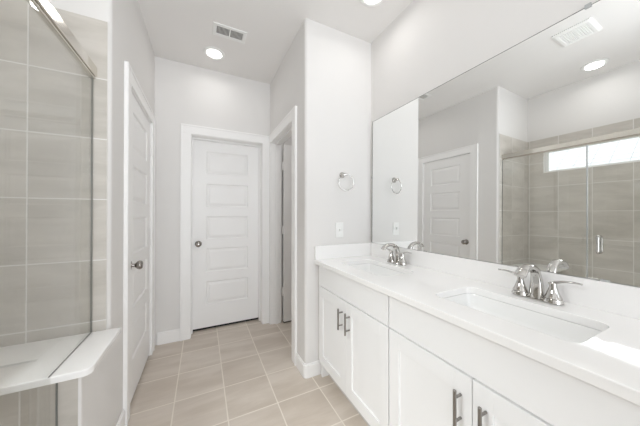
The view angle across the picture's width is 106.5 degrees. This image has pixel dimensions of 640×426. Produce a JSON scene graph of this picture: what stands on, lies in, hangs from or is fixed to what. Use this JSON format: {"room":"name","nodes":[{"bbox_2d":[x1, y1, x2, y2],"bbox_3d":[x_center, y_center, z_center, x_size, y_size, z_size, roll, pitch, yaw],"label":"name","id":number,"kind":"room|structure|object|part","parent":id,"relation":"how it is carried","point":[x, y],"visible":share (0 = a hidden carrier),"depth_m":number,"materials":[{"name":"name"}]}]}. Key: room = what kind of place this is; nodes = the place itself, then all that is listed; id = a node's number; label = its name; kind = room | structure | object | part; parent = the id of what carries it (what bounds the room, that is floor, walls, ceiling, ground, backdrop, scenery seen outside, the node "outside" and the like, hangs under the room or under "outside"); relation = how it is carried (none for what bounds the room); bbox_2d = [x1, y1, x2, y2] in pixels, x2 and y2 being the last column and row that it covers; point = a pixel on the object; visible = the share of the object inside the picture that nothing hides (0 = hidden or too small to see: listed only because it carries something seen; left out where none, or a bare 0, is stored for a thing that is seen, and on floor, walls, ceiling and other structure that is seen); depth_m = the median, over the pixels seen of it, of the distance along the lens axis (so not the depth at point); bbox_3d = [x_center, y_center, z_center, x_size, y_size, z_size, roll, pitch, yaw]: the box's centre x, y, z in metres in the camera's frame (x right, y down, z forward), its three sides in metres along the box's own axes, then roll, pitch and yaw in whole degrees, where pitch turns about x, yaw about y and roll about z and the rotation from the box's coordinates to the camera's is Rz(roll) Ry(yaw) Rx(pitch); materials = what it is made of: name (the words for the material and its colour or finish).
{"room":"bathroom","nodes":[
{"label":"bathroom","id":0,"kind":"room"},
{"bbox_2d":[49,0,154,425],"bbox_3d":[-1.615,-0.122,1.571,0.690,2.740,1.195,0,0,-26],"label":"wall","id":1,"kind":"structure","parent":0,"point":[128,38],"depth_m":1.28,"materials":[{"name":"paint"}]},
{"bbox_2d":[0,0,107,346],"bbox_3d":[-1.339,0.150,1.035,0.646,2.190,0.008,0,0,-26],"label":"tiled wall","id":2,"kind":"structure","parent":1,"relation":"attached to","point":[45,94],"depth_m":1.09,"materials":[{"name":"beige tile"}]},
{"bbox_2d":[116,409,124,425],"bbox_3d":[-1.228,1.188,1.574,0.013,0.120,1.520,0,0,-26],"label":"baseboard","id":3,"kind":"structure","parent":1,"relation":"attached to","point":[121,421],"depth_m":1.33,"materials":[{"name":"paint"}]},
{"bbox_2d":[123,61,154,425],"bbox_3d":[-1.377,0.182,1.761,0.136,2.134,0.890,0,0,-26],"label":"trim","id":4,"kind":"structure","parent":1,"relation":"attached to","point":[131,84],"depth_m":1.44,"materials":[{"name":"paint"}]},
{"bbox_2d":[130,93,152,402],"bbox_3d":[-1.324,0.230,1.793,0.107,2.033,0.709,0,0,-26],"label":"door","id":5,"kind":"structure","parent":1,"relation":"in","point":[141,149],"depth_m":1.78,"materials":[{"name":"paint"}]},
{"bbox_3d":[-1.159,0.333,1.532,0.042,0.057,0.057,0,0,-26],"label":"knob","id":6,"kind":"part","parent":5,"relation":"part of","materials":[{"name":"silver metal"}]},
{"bbox_2d":[154,56,291,344],"bbox_3d":[-1.082,-0.114,2.990,2.900,2.740,0.880,0,0,-26],"label":"wall","id":7,"kind":"structure","parent":0,"point":[184,93],"depth_m":2.34,"materials":[{"name":"paint"}]},
{"bbox_2d":[157,328,179,344],"bbox_3d":[-1.456,1.192,2.301,0.185,0.120,0.013,0,0,-26],"label":"baseboard","id":8,"kind":"structure","parent":7,"relation":"attached to","point":[169,336],"depth_m":2.29,"materials":[{"name":"paint"}]},
{"bbox_2d":[180,123,268,340],"bbox_3d":[-1.010,0.187,2.622,0.894,2.134,0.201,0,0,-26],"label":"trim","id":9,"kind":"structure","parent":7,"relation":"attached to","point":[189,133],"depth_m":2.48,"materials":[{"name":"paint"}]},
{"bbox_2d":[193,140,258,330],"bbox_3d":[-1.024,0.235,2.652,0.702,2.033,0.107,0,0,-26],"label":"door","id":10,"kind":"structure","parent":7,"relation":"in","point":[225,176],"depth_m":2.66,"materials":[{"name":"paint"}]},
{"bbox_2d":[128,319,367,425],"bbox_3d":[0.292,1.271,0.193,3.300,0.060,7.300,0,0,-26],"label":"floor","id":11,"kind":"structure","parent":0,"point":[245,373],"depth_m":1.73,"materials":[{"name":"tile"}]},
{"bbox_2d":[0,327,120,425],"bbox_3d":[-1.239,0.907,0.892,0.702,0.675,0.390,0,0,-26],"label":"shower bench","id":12,"kind":"object","parent":11,"relation":"on","point":[27,394],"visible":1,"depth_m":0.90,"materials":[{"name":"white stone"}]},
{"bbox_3d":[-0.981,0.921,1.050,0.008,0.648,0.335,0,0,-26],"label":"panel","id":13,"kind":"part","parent":12,"relation":"part of","materials":[{"name":"paint"}]},
{"bbox_2d":[319,266,389,425],"bbox_3d":[0.371,0.819,1.605,0.561,0.860,0.790,0,0,-26],"label":"vanity cabinet","id":14,"kind":"object","parent":11,"relation":"on","point":[354,327],"visible":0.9,"depth_m":1.39,"materials":[{"name":"paint"}]},
{"bbox_3d":[0.085,0.843,1.658,0.018,0.576,0.376,0,0,-26],"label":"door","id":15,"kind":"part","parent":14,"relation":"part of","materials":[{"name":"paint"}]},
{"bbox_3d":[0.126,0.670,1.512,0.038,0.132,0.012,0,0,-26],"label":"handle","id":16,"kind":"part","parent":14,"relation":"part of","materials":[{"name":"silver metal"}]},
{"bbox_3d":[0.162,0.670,1.438,0.038,0.132,0.012,0,0,-26],"label":"handle","id":17,"kind":"part","parent":14,"relation":"part of","materials":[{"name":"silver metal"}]},
{"bbox_3d":[0.168,0.469,1.490,0.018,0.154,0.755,0,0,-26],"label":"drawer","id":18,"kind":"part","parent":14,"relation":"part of","materials":[{"name":"paint"}]},
{"bbox_3d":[0.252,0.841,1.318,0.018,0.576,0.376,0,0,-26],"label":"door","id":19,"kind":"part","parent":14,"relation":"part of","materials":[{"name":"paint"}]},
{"bbox_2d":[314,242,639,405],"bbox_3d":[0.556,0.319,1.244,0.549,0.135,1.604,0,0,-26],"label":"countertop","id":20,"kind":"structure","parent":14,"relation":"on","point":[608,361],"depth_m":0.88,"materials":[{"name":"white stone"}]},
{"bbox_2d":[350,263,404,275],"bbox_3d":[0.365,0.445,1.599,0.296,0.112,0.488,0,0,-26],"label":"sink","id":21,"kind":"object","parent":20,"relation":"in","point":[374,269],"visible":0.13,"depth_m":1.77,"materials":[{"name":"white ceramic"}]},
{"bbox_2d":[381,243,410,265],"bbox_3d":[0.540,0.284,1.696,0.199,0.148,0.199,0,0,19],"label":"faucet","id":22,"kind":"object","parent":20,"relation":"on","point":[398,258],"visible":1,"depth_m":1.68,"materials":[{"name":"silver metal"}]},
{"bbox_3d":[0.522,0.314,1.746,0.062,0.081,0.062,0,0,-26],"label":"handle","id":23,"kind":"part","parent":22,"relation":"part of","materials":[{"name":"silver metal"}]},
{"bbox_3d":[0.499,0.283,1.675,0.161,0.145,0.051,0,0,-26],"label":"spout","id":24,"kind":"part","parent":22,"relation":"part of","materials":[{"name":"silver metal"}]},
{"bbox_3d":[0.569,0.314,1.650,0.062,0.081,0.062,0,0,-26],"label":"handle","id":25,"kind":"part","parent":22,"relation":"part of","materials":[{"name":"silver metal"}]},
{"bbox_2d":[444,293,601,342],"bbox_3d":[0.709,0.441,0.901,0.296,0.112,0.488,0,0,-26],"label":"sink","id":26,"kind":"object","parent":20,"relation":"in","point":[562,329],"visible":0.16,"depth_m":0.94,"materials":[{"name":"white ceramic"}]},
{"bbox_2d":[498,264,582,304],"bbox_3d":[0.889,0.281,0.987,0.199,0.148,0.199,0,0,19],"label":"faucet","id":27,"kind":"object","parent":20,"relation":"on","point":[536,291],"visible":1,"depth_m":0.97,"materials":[{"name":"silver metal"}]},
{"bbox_3d":[0.854,0.274,1.068,0.019,0.033,0.097,0,0,-28],"label":"lever","id":28,"kind":"part","parent":27,"relation":"part of","materials":[{"name":"silver metal"}]},
{"bbox_3d":[0.871,0.310,1.038,0.062,0.081,0.062,0,0,-26],"label":"handle","id":29,"kind":"part","parent":27,"relation":"part of","materials":[{"name":"silver metal"}]},
{"bbox_3d":[0.848,0.279,0.966,0.161,0.145,0.051,0,0,-26],"label":"spout","id":30,"kind":"part","parent":27,"relation":"part of","materials":[{"name":"silver metal"}]},
{"bbox_3d":[0.894,0.352,0.989,0.052,0.006,0.160,0,0,-26],"label":"plate","id":31,"kind":"part","parent":27,"relation":"part of","materials":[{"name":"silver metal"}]},
{"bbox_3d":[0.918,0.310,0.941,0.062,0.081,0.062,0,0,-26],"label":"handle","id":32,"kind":"part","parent":27,"relation":"part of","materials":[{"name":"silver metal"}]},
{"bbox_3d":[0.932,0.273,0.910,0.019,0.033,0.097,0,0,-24],"label":"lever","id":33,"kind":"part","parent":27,"relation":"part of","materials":[{"name":"silver metal"}]},
{"bbox_2d":[389,296,639,425],"bbox_3d":[0.720,0.815,0.896,0.561,0.860,0.788,0,0,-26],"label":"vanity cabinet","id":34,"kind":"object","parent":11,"relation":"on","point":[442,373],"visible":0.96,"depth_m":0.79,"materials":[{"name":"paint"}]},
{"bbox_3d":[0.424,0.839,0.968,0.018,0.576,0.390,0,0,-26],"label":"door","id":35,"kind":"part","parent":34,"relation":"part of","materials":[{"name":"paint"}]},
{"bbox_3d":[0.469,0.666,0.816,0.038,0.132,0.012,0,0,-26],"label":"handle","id":36,"kind":"part","parent":34,"relation":"part of","materials":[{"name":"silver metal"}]},
{"bbox_3d":[0.505,0.666,0.742,0.038,0.132,0.012,0,0,-26],"label":"handle","id":37,"kind":"part","parent":34,"relation":"part of","materials":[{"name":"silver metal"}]},
{"bbox_3d":[0.597,0.837,0.616,0.018,0.576,0.390,0,0,-26],"label":"door","id":38,"kind":"part","parent":34,"relation":"part of","materials":[{"name":"paint"}]},
{"bbox_3d":[-0.686,1.187,0.324,0.120,0.110,1.182,0,0,-26],"label":"trim","id":39,"kind":"structure","parent":11,"relation":"on","visible":0},
{"bbox_2d":[26,0,96,425],"bbox_3d":[-0.763,0.210,0.473,0.107,1.840,1.508,0,0,-26],"label":"shower enclosure","id":40,"kind":"object","parent":39,"relation":"on","point":[44,9],"visible":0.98,"depth_m":0.94,"materials":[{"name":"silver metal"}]},
{"bbox_3d":[-0.763,-0.680,0.478,0.032,0.059,1.508,0,0,-26],"label":"header rail","id":41,"kind":"part","parent":40,"relation":"part of","materials":[{"name":"silver metal"}]},
{"bbox_2d":[138,0,412,83],"bbox_3d":[0.274,-1.549,0.243,3.300,0.100,7.220,0,0,-26],"label":"ceiling","id":42,"kind":"structure","parent":0,"point":[178,30],"depth_m":1.89,"materials":[{"name":"paint"}]},
{"bbox_2d":[203,46,224,59],"bbox_3d":[-0.986,-1.483,2.225,0.188,0.010,0.188,0,0,-26],"label":"recessed light","id":43,"kind":"object","parent":42,"relation":"in","point":[212,52],"visible":1,"depth_m":2.21,"materials":[{"name":"white plastic"}]},
{"bbox_2d":[213,22,246,43],"bbox_3d":[-0.746,-1.486,1.976,0.256,0.007,0.140,0,0,-26],"label":"ceiling vent","id":44,"kind":"object","parent":42,"relation":"in","point":[221,30],"visible":1,"depth_m":1.97,"materials":[{"name":"white plastic"}]},
{"bbox_2d":[360,0,383,6],"bbox_3d":[0.366,-1.486,1.631,0.188,0.010,0.188,0,0,-26],"label":"recessed light","id":45,"kind":"object","parent":42,"relation":"in","point":[369,3],"visible":1,"depth_m":1.69,"materials":[{"name":"white plastic"}]},
{"bbox_2d":[270,18,370,363],"bbox_3d":[0.106,-0.117,2.502,1.000,2.740,1.045,0,0,-26],"label":"wall","id":46,"kind":"structure","parent":0,"point":[325,71],"depth_m":1.93,"materials":[{"name":"paint"}]},
{"bbox_2d":[269,106,296,365],"bbox_3d":[-0.338,0.186,2.377,0.136,2.134,0.872,0,0,-26],"label":"trim","id":47,"kind":"structure","parent":46,"relation":"attached to","point":[287,128],"depth_m":2.69,"materials":[{"name":"paint"}]},
{"bbox_2d":[282,145,291,322],"bbox_3d":[-0.097,0.236,2.853,0.720,2.033,0.107,0,0,-26],"label":"door","id":48,"kind":"structure","parent":46,"relation":"in","point":[287,149],"depth_m":2.74,"materials":[{"name":"paint"}]},
{"bbox_2d":[296,353,320,378],"bbox_3d":[-0.074,1.196,1.912,0.188,0.108,0.184,0,0,-26],"label":"baseboard","id":49,"kind":"structure","parent":46,"relation":"attached to","point":[312,369],"depth_m":1.83,"materials":[{"name":"paint"}]},
{"bbox_2d":[335,223,342,237],"bbox_3d":[0.160,0.138,1.933,0.072,0.120,0.021,0,0,-26],"label":"light switch","id":50,"kind":"object","parent":46,"relation":"attached to","point":[338,226],"visible":1,"depth_m":1.93,"materials":[{"name":"white plastic"}]},
{"bbox_2d":[338,172,353,190],"bbox_3d":[0.203,-0.256,1.938,0.138,0.157,0.054,0,0,-26],"label":"towel ring","id":51,"kind":"object","parent":46,"relation":"attached to","point":[342,174],"visible":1,"depth_m":1.93,"materials":[{"name":"silver metal"}]},
{"bbox_2d":[371,0,637,286],"bbox_3d":[1.650,-0.131,-0.215,0.120,2.740,5.195,0,0,-26],"label":"wall","id":52,"kind":"structure","parent":0,"point":[431,43],"depth_m":1.48,"materials":[{"name":"paint"}]},
{"bbox_2d":[371,0,639,286],"bbox_3d":[0.793,-0.272,1.365,0.022,1.048,1.547,0,0,-26],"label":"mirror","id":53,"kind":"object","parent":52,"relation":"attached to","point":[530,154],"visible":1,"depth_m":1.05,"materials":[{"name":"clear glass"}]},
{"bbox_2d":[371,243,639,319],"bbox_3d":[0.798,0.305,1.352,0.020,0.106,1.584,0,0,-26],"label":"backsplash","id":54,"kind":"structure","parent":52,"relation":"attached to","point":[616,298],"depth_m":1.01,"materials":[{"name":"white stone"}]}
]}

